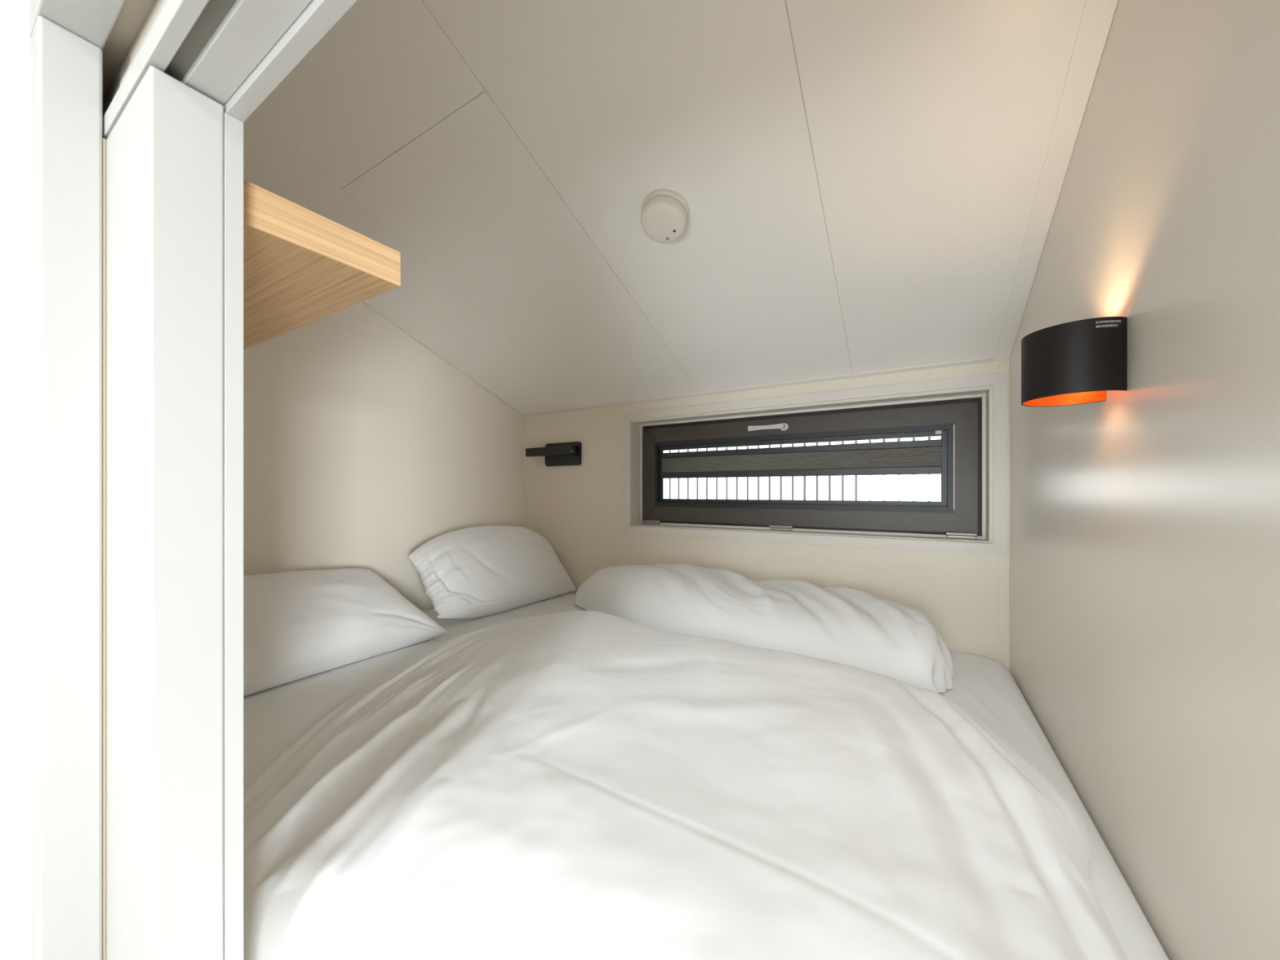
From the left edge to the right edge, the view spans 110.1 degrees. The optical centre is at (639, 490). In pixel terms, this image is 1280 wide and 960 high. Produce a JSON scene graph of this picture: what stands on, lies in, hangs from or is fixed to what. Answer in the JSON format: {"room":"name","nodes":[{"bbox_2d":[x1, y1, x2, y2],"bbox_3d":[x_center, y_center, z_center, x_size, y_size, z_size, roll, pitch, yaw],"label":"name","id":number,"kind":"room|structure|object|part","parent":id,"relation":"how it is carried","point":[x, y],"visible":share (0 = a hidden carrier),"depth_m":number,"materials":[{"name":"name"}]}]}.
{"room":"bedroom","nodes":[
{"label":"bedroom","id":0,"kind":"room"},
{"bbox_2d":[0,0,31,959],"bbox_3d":[-0.612,0.140,0.500,2.101,2.620,0.096,0,0,31],"label":"wall","id":1,"kind":"structure","parent":0,"point":[15,38],"depth_m":0.48,"materials":[{"name":"beige paint"}]},
{"bbox_2d":[30,15,102,959],"bbox_3d":[-0.538,0.515,0.420,0.045,1.870,0.037,0,0,31],"label":"trim","id":2,"kind":"structure","parent":1,"relation":"attached to","point":[66,68],"depth_m":0.41,"materials":[{"name":"grey paint"}]},
{"bbox_2d":[29,0,124,49],"bbox_3d":[-0.143,-0.445,0.181,0.967,0.049,0.038,0,0,31],"label":"trim","id":3,"kind":"structure","parent":1,"relation":"attached to","point":[93,21],"depth_m":0.40,"materials":[{"name":"grey paint"}]},
{"bbox_2d":[102,137,106,959],"bbox_3d":[-0.514,0.552,0.428,0.011,1.775,0.002,0,0,31],"label":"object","id":4,"kind":"structure","parent":1,"relation":"attached to","point":[104,140],"depth_m":0.42,"materials":[{"name":"beige"}]},
{"bbox_2d":[102,0,164,112],"bbox_3d":[-0.384,-0.434,0.363,1.567,0.069,0.022,0,0,31],"label":"trim","id":5,"kind":"structure","parent":1,"relation":"attached to","point":[135,19],"depth_m":0.43,"materials":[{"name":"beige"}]},
{"bbox_2d":[106,66,223,959],"bbox_3d":[-0.726,0.551,0.583,0.820,1.774,0.045,0,0,31],"label":"door","id":6,"kind":"structure","parent":1,"relation":"in","point":[165,149],"depth_m":0.37,"materials":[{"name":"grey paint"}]},
{"bbox_2d":[164,0,235,81],"bbox_3d":[-0.385,-0.358,0.369,1.560,0.026,0.011,0,0,31],"label":"trim","id":7,"kind":"structure","parent":1,"relation":"attached to","point":[215,11],"depth_m":0.34,"materials":[{"name":"grey"}]},
{"bbox_2d":[102,0,312,139],"bbox_3d":[-0.378,-0.369,0.373,1.567,0.060,0.047,0,0,31],"label":"door frame","id":8,"kind":"structure","parent":1,"relation":"attached to","point":[250,29],"depth_m":0.34,"materials":[{"name":"grey paint"}]},
{"bbox_2d":[223,112,243,959],"bbox_3d":[-0.366,0.560,0.400,0.015,1.781,0.013,0,0,31],"label":"trim","id":9,"kind":"structure","parent":1,"relation":"attached to","point":[233,127],"depth_m":0.39,"materials":[{"name":"grey paint"}]},
{"bbox_2d":[222,0,357,122],"bbox_3d":[-0.032,-0.380,0.199,0.794,0.098,0.012,0,0,31],"label":"trim","id":10,"kind":"structure","parent":1,"relation":"attached to","point":[319,16],"depth_m":0.34,"materials":[{"name":"grey paint"}]},
{"bbox_2d":[243,302,524,611],"bbox_3d":[-1.075,0.075,1.863,0.100,2.750,1.781,0,0,31],"label":"wall","id":11,"kind":"structure","parent":0,"point":[363,446],"depth_m":1.76,"materials":[{"name":"beige paint"}]},
{"bbox_2d":[243,179,400,350],"bbox_3d":[-0.894,-0.280,0.825,1.280,0.042,0.167,0,0,31],"label":"shelf","id":12,"kind":"object","parent":11,"relation":"attached to","point":[301,266],"visible":0.37,"depth_m":0.53,"materials":[{"name":"brown wood"}]},
{"bbox_2d":[361,301,523,415],"bbox_3d":[-1.065,-0.727,1.771,0.012,0.622,1.612,0,0,31],"label":"trim","id":13,"kind":"structure","parent":11,"relation":"attached to","point":[363,302],"depth_m":2.01,"materials":[{"name":"white"}]},
{"bbox_2d":[243,0,1085,413],"bbox_3d":[-0.170,-0.758,1.253,2.121,0.783,1.870,0,0,31],"label":"ceiling","id":14,"kind":"structure","parent":0,"point":[858,180],"depth_m":1.05,"materials":[{"name":"white paint"}]},
{"bbox_2d":[640,189,689,243],"bbox_3d":[0.063,-0.692,1.139,0.125,0.081,0.124,0,0,-35],"label":"smoke detector","id":15,"kind":"object","parent":14,"relation":"attached to","point":[665,214],"visible":1,"depth_m":1.11,"materials":[{"name":"white plastic"}]},
{"bbox_2d":[524,359,1009,662],"bbox_3d":[0.291,0.493,1.997,2.101,1.913,0.140,0,0,31],"label":"wall","id":16,"kind":"structure","parent":0,"point":[578,509],"depth_m":1.83,"materials":[{"name":"beige paint"}]},
{"bbox_2d":[523,417,526,527],"bbox_3d":[-0.635,0.499,2.472,0.024,1.801,0.003,0,0,31],"label":"trim","id":17,"kind":"structure","parent":16,"relation":"attached to","point":[524,419],"depth_m":2.47,"materials":[{"name":"beige"}]},
{"bbox_2d":[525,441,581,466],"bbox_3d":[-0.457,-0.189,2.334,0.342,0.120,0.053,0,0,31],"label":"light","id":18,"kind":"object","parent":16,"relation":"attached to","point":[561,454],"visible":1,"depth_m":2.31,"materials":[{"name":"black plastic"}]},
{"bbox_3d":[-0.468,-0.205,2.330,0.328,0.044,0.030,0,0,31],"label":"arm","id":19,"kind":"part","parent":18,"relation":"part of","materials":[{"name":"black plastic"}]},
{"bbox_3d":[-0.402,-0.189,2.325,0.238,0.120,0.012,0,0,31],"label":"wall plate","id":20,"kind":"part","parent":18,"relation":"part of","materials":[{"name":"black plastic"}]},
{"bbox_2d":[522,356,995,417],"bbox_3d":[0.233,-0.415,1.939,2.061,0.012,0.018,0,0,31],"label":"trim","id":21,"kind":"structure","parent":16,"relation":"attached to","point":[990,358],"depth_m":1.73,"materials":[{"name":"white paint"}]},
{"bbox_2d":[623,372,1008,555],"bbox_3d":[0.571,-0.083,1.819,1.425,0.572,0.146,0,0,31],"label":"window","id":22,"kind":"structure","parent":16,"relation":"in","point":[965,415],"depth_m":1.68,"materials":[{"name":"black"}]},
{"bbox_3d":[0.525,-0.259,1.837,0.157,0.030,0.043,0,0,31],"label":"handle","id":23,"kind":"part","parent":22,"relation":"part of","materials":[{"name":"grey plastic"}]},
{"bbox_2d":[659,430,946,506],"bbox_3d":[0.585,-0.080,1.863,1.157,0.280,0.022,0,0,31],"label":"blind","id":24,"kind":"object","parent":22,"relation":"attached to","point":[918,456],"visible":0.78,"depth_m":1.78,"materials":[{"name":"grey fabric"}]},
{"bbox_3d":[0.585,-0.168,1.863,1.118,0.024,0.020,0,0,31],"label":"rail","id":25,"kind":"part","parent":24,"relation":"part of","materials":[{"name":"grey metal"}]},
{"bbox_3d":[0.585,-0.072,1.863,1.118,0.027,0.020,0,0,31],"label":"rail","id":26,"kind":"part","parent":24,"relation":"part of","materials":[{"name":"grey"}]},
{"bbox_3d":[0.586,-0.206,1.865,1.121,0.026,0.019,0,0,31],"label":"head rail","id":27,"kind":"part","parent":24,"relation":"part of","materials":[{"name":"grey metal"}]},
{"bbox_3d":[0.582,-0.077,1.848,1.304,0.442,0.034,0,0,31],"label":"sash","id":28,"kind":"part","parent":22,"relation":"part of","materials":[{"name":"metal"}]},
{"bbox_3d":[0.595,-0.081,1.865,1.337,0.479,0.041,0,0,31],"label":"frame","id":29,"kind":"part","parent":22,"relation":"part of","materials":[{"name":"grey"}]},
{"bbox_2d":[998,555,1009,671],"bbox_3d":[1.141,0.802,1.401,0.026,1.196,0.003,0,0,31],"label":"trim","id":30,"kind":"structure","parent":16,"relation":"attached to","point":[1003,561],"depth_m":1.40,"materials":[{"name":"beige"}]},
{"bbox_2d":[998,362,1009,373],"bbox_3d":[1.141,-0.385,1.401,0.026,0.032,0.003,0,0,31],"label":"trim","id":31,"kind":"structure","parent":16,"relation":"attached to","point":[1004,366],"depth_m":1.40,"materials":[{"name":"beige"}]},
{"bbox_2d":[1009,0,1279,959],"bbox_3d":[0.787,0.075,0.689,0.100,2.750,1.867,0,0,31],"label":"wall","id":32,"kind":"structure","parent":0,"point":[1144,518],"depth_m":0.53,"materials":[{"name":"white paint"}]},
{"bbox_2d":[994,0,1118,360],"bbox_3d":[0.716,-0.724,0.706,0.039,0.629,1.629,0,0,31],"label":"trim","id":33,"kind":"structure","parent":32,"relation":"attached to","point":[1097,15],"depth_m":0.86,"materials":[{"name":"white"}]},
{"bbox_2d":[1021,316,1127,406],"bbox_3d":[0.674,-0.196,0.706,0.110,0.106,0.126,0,0,31],"label":"wall lamp","id":34,"kind":"object","parent":32,"relation":"attached to","point":[1074,362],"visible":1,"depth_m":0.66,"materials":[{"name":"black metal"}]},
{"bbox_2d":[1095,320,1120,328],"bbox_3d":[0.672,-0.239,0.640,0.031,0.009,0.002,0,0,9],"label":"print","id":35,"kind":"object","parent":34,"relation":"on","point":[1099,323],"depth_m":0.64,"materials":[{"name":"grey paint"}]},
{"bbox_3d":[-0.218,1.490,0.026,3.600,0.080,4.020,0,0,31],"label":"floor","id":36,"kind":"structure","parent":0,"visible":0},
{"bbox_2d":[243,592,1168,959],"bbox_3d":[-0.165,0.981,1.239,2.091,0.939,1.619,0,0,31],"label":"mattress","id":37,"kind":"object","parent":36,"relation":"on","point":[274,718],"visible":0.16,"depth_m":1.04,"materials":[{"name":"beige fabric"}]},
{"bbox_2d":[243,568,449,696],"bbox_3d":[-1.034,0.379,1.346,0.388,0.264,0.783,0,0,31],"label":"pillow","id":38,"kind":"object","parent":37,"relation":"on","point":[298,624],"visible":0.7,"depth_m":1.30,"materials":[{"name":"white fabric"}]},
{"bbox_2d":[408,525,576,618],"bbox_3d":[-0.637,0.337,2.013,0.338,0.348,0.754,0,0,31],"label":"pillow","id":39,"kind":"object","parent":37,"relation":"on","point":[484,571],"visible":1,"depth_m":1.85,"materials":[{"name":"white fabric"}]},
{"bbox_2d":[243,610,1128,959],"bbox_3d":[-0.089,0.441,0.906,1.555,0.135,1.136,0,0,31],"label":"duvet","id":40,"kind":"object","parent":37,"relation":"on","point":[575,784],"visible":0.94,"depth_m":0.55,"materials":[{"name":"white fabric"}]},
{"bbox_2d":[573,563,953,693],"bbox_3d":[0.273,0.400,1.621,1.415,0.217,0.511,0,0,31],"label":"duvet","id":41,"kind":"object","parent":37,"relation":"on","point":[852,627],"visible":0.86,"depth_m":1.39,"materials":[{"name":"white fabric"}]},
{"label":"outside","id":42,"kind":"structure","parent":0,"visible":0},
{"bbox_3d":[2.488,1.520,6.061,16.000,0.100,9.050,0,0,31],"label":"ground","id":43,"kind":"structure","parent":42,"visible":0},
{"bbox_2d":[668,436,930,501],"bbox_3d":[1.046,0.400,3.573,4.100,2.140,0.040,0,0,31],"label":"fence","id":44,"kind":"object","parent":43,"relation":"on","point":[929,437],"visible":0.02,"depth_m":3.39,"materials":[{"name":"grey"}]}
]}

